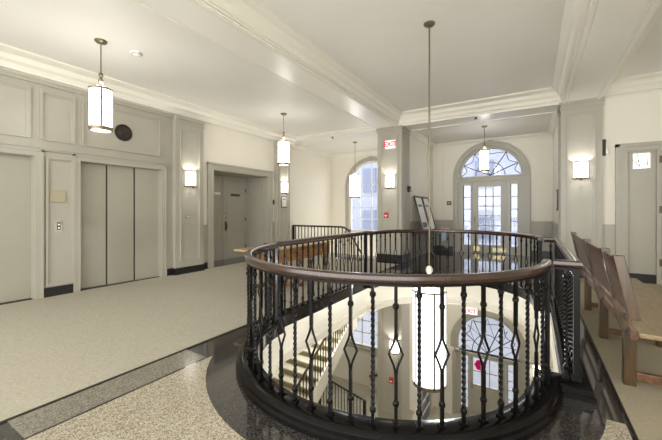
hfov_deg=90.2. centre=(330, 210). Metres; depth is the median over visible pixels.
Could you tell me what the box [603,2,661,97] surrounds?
crown molding
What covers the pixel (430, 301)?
pendant lamp
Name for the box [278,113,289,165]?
pendant lamp
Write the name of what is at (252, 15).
crown molding
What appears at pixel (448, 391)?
pilaster
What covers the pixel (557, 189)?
wall frame
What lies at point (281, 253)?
bench
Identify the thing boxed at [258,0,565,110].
ceiling
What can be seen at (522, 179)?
door
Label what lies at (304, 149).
crown molding
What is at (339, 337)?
staircase
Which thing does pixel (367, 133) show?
beam
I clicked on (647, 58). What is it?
ceiling
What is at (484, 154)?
pendant lamp
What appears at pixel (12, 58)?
crown molding
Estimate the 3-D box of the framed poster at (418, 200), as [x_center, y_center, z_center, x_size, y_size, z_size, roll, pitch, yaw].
[2.644,0.080,9.567,0.300,1.036,0.720,0,0,31]
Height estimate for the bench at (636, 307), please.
1.055 m
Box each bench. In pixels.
[234,240,330,292]
[571,232,661,386]
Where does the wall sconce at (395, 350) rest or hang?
attached to the pillar at (395, 201)
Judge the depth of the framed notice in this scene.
9.89 m
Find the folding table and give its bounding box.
[411,233,448,259]
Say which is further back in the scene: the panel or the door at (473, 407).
the door at (473, 407)
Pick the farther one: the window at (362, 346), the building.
the building
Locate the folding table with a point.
(435, 234)
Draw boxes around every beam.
[130,0,396,128]
[295,129,377,145]
[403,103,558,130]
[563,0,661,102]
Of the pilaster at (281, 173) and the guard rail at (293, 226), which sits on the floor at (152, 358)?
the guard rail at (293, 226)
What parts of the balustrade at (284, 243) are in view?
newel post, handrail, newel post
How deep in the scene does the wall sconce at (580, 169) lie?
6.56 m
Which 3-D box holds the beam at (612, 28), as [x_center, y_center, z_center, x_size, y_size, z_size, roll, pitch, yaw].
[2.104,-2.426,1.819,0.630,0.448,11.300,0,0,31]
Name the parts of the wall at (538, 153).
black skirting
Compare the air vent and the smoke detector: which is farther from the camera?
the air vent
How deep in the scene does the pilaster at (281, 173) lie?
9.74 m
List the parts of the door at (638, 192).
fixed panel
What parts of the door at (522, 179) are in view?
kick plate, fanlight frame, frame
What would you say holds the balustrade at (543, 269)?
on the kerb
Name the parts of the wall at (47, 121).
panel moulding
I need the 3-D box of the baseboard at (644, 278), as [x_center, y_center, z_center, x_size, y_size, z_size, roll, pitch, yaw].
[5.714,1.260,6.351,0.795,0.180,0.060,0,0,31]
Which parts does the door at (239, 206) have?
panel moulding, panel moulding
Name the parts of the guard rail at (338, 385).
handrail, newel post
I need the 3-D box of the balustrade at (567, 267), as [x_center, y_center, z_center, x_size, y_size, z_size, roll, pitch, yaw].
[2.429,0.809,3.543,0.179,0.882,2.592,0,0,31]
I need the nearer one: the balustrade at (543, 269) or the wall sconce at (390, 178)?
the balustrade at (543, 269)
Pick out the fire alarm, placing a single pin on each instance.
(604, 149)
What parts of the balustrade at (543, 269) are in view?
newel post, handrail, newel post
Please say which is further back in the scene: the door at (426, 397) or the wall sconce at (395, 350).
the door at (426, 397)
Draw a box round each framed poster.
[413,196,427,228]
[422,197,435,228]
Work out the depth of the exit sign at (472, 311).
10.62 m
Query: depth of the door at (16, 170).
4.94 m
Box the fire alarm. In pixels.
[602,139,607,155]
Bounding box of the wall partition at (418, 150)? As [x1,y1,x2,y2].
[410,135,432,419]
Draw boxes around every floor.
[0,250,661,439]
[321,375,460,419]
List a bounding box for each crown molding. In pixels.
[0,43,296,146]
[201,0,590,125]
[292,145,377,159]
[296,126,374,139]
[410,112,557,148]
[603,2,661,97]
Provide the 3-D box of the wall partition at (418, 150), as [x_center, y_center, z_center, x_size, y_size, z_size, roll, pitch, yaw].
[2.588,2.100,10.463,0.690,9.300,2.650,0,0,31]
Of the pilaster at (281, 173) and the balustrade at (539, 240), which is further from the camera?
the pilaster at (281, 173)
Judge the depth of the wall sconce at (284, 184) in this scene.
9.78 m
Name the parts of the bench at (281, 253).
leg, leg, leg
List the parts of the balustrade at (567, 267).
newel post, handrail, newel post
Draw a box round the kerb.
[236,272,596,439]
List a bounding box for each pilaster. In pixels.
[172,114,204,267]
[274,141,290,241]
[444,345,453,414]
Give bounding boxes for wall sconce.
[184,170,196,187]
[281,181,287,194]
[385,174,394,188]
[389,339,399,354]
[572,160,588,180]
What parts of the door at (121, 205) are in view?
panel, sill, panel, panel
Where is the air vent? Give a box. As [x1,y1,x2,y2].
[114,124,132,140]
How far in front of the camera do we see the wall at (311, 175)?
12.26 m
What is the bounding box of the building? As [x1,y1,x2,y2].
[352,149,520,246]
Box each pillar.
[375,125,413,419]
[557,97,604,277]
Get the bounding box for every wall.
[0,68,290,298]
[291,147,331,252]
[332,138,661,407]
[552,118,558,371]
[602,90,661,254]
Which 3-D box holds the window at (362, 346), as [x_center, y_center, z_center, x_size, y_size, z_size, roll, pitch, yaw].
[1.536,4.290,12.661,2.100,2.120,0.240,0,0,31]
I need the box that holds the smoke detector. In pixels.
[130,50,141,56]
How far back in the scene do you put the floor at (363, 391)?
11.88 m
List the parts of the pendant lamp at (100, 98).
rod, lamp shade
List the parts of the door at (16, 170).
sill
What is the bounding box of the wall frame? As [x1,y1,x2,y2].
[556,189,557,210]
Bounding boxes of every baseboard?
[44,284,72,297]
[167,262,207,275]
[629,273,655,283]
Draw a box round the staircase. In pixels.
[272,312,368,402]
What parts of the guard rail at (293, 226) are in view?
newel post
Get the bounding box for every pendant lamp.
[88,38,112,132]
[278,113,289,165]
[350,142,359,197]
[412,20,446,392]
[480,125,488,171]
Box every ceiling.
[0,0,562,153]
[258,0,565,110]
[619,12,661,77]
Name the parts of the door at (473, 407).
fanlight frame, frame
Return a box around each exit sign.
[384,139,396,148]
[466,307,477,315]
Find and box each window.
[344,156,377,232]
[347,310,377,352]
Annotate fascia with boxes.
[259,286,558,377]
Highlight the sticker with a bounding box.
[474,360,483,369]
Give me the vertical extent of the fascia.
0.440 m
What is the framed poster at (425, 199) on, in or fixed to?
on the folding table
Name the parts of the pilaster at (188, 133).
panel moulding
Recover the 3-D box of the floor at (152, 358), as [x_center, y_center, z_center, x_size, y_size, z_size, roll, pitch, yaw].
[0.532,1.556,4.892,12.200,0.427,14.900,0,0,31]
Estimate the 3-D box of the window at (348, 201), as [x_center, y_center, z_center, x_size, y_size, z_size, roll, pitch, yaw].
[1.530,-0.605,12.652,2.240,2.950,0.260,0,0,31]
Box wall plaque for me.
[50,190,65,202]
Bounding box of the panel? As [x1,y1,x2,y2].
[55,220,61,231]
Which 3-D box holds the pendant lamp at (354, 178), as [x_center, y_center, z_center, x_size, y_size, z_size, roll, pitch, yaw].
[0.801,-1.365,11.000,0.348,1.870,0.348,0,0,31]
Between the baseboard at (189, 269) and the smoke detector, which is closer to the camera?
the smoke detector
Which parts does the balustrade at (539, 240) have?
newel post, handrail, newel post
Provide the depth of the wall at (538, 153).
11.13 m
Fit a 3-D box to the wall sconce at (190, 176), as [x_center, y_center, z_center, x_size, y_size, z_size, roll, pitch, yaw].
[-3.016,-0.681,7.157,0.138,0.392,0.270,0,0,31]
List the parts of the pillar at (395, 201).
panel moulding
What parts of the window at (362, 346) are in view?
frame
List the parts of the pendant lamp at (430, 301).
rod, lamp shade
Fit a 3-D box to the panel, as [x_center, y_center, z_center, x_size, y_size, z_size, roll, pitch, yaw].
[-4.354,0.240,5.277,0.023,0.180,0.095,0,0,31]
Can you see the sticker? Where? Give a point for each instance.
(477, 363)
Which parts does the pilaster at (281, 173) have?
panel moulding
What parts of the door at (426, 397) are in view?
pane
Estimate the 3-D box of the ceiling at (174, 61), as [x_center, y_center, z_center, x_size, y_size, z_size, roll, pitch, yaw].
[-0.662,-2.360,5.623,9.400,0.120,14.900,0,0,31]
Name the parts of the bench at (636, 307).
post, leg, post, leg, rail, seat rail, post, post, leg, seat, leg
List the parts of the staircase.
handrail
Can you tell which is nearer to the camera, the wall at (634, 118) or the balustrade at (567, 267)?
the balustrade at (567, 267)
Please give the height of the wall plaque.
0.195 m
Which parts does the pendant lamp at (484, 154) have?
lamp shade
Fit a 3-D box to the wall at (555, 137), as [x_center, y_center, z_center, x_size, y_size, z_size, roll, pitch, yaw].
[6.055,2.100,8.341,0.700,9.300,2.650,0,0,31]
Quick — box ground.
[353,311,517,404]
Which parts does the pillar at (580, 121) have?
panel moulding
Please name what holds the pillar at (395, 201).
on the floor at (363, 391)
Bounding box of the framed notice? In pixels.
[281,196,286,207]
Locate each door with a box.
[0,152,33,304]
[81,161,160,290]
[207,162,272,268]
[421,390,431,419]
[451,310,525,415]
[453,140,529,255]
[615,141,661,283]
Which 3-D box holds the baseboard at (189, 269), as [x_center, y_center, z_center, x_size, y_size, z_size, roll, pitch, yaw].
[-3.109,1.275,7.238,0.140,0.150,1.020,0,0,31]
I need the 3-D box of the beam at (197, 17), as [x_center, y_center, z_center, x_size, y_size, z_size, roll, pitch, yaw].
[-1.482,-2.434,4.014,0.660,0.432,11.300,0,0,31]
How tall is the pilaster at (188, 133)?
3.380 m
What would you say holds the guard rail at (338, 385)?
on the floor at (363, 391)
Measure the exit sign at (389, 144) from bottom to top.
0.220 m
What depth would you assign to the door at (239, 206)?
9.39 m
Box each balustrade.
[244,243,551,428]
[263,231,369,318]
[369,229,542,299]
[544,237,582,382]
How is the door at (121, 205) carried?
in the wall at (47, 121)
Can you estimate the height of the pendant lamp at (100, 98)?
1.220 m
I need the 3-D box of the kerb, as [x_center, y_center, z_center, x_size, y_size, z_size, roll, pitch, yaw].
[1.231,1.330,4.276,3.125,0.160,5.350,0,0,31]
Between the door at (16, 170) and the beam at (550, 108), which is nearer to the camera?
the door at (16, 170)
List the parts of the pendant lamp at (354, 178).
lamp shade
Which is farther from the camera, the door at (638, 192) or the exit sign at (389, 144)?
the exit sign at (389, 144)
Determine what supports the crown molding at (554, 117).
attached to the wall at (538, 153)
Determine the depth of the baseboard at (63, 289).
5.26 m
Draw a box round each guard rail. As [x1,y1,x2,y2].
[292,225,360,254]
[318,381,365,414]
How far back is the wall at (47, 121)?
5.42 m
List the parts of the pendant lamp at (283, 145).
lamp shade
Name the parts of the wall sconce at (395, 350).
lamp shade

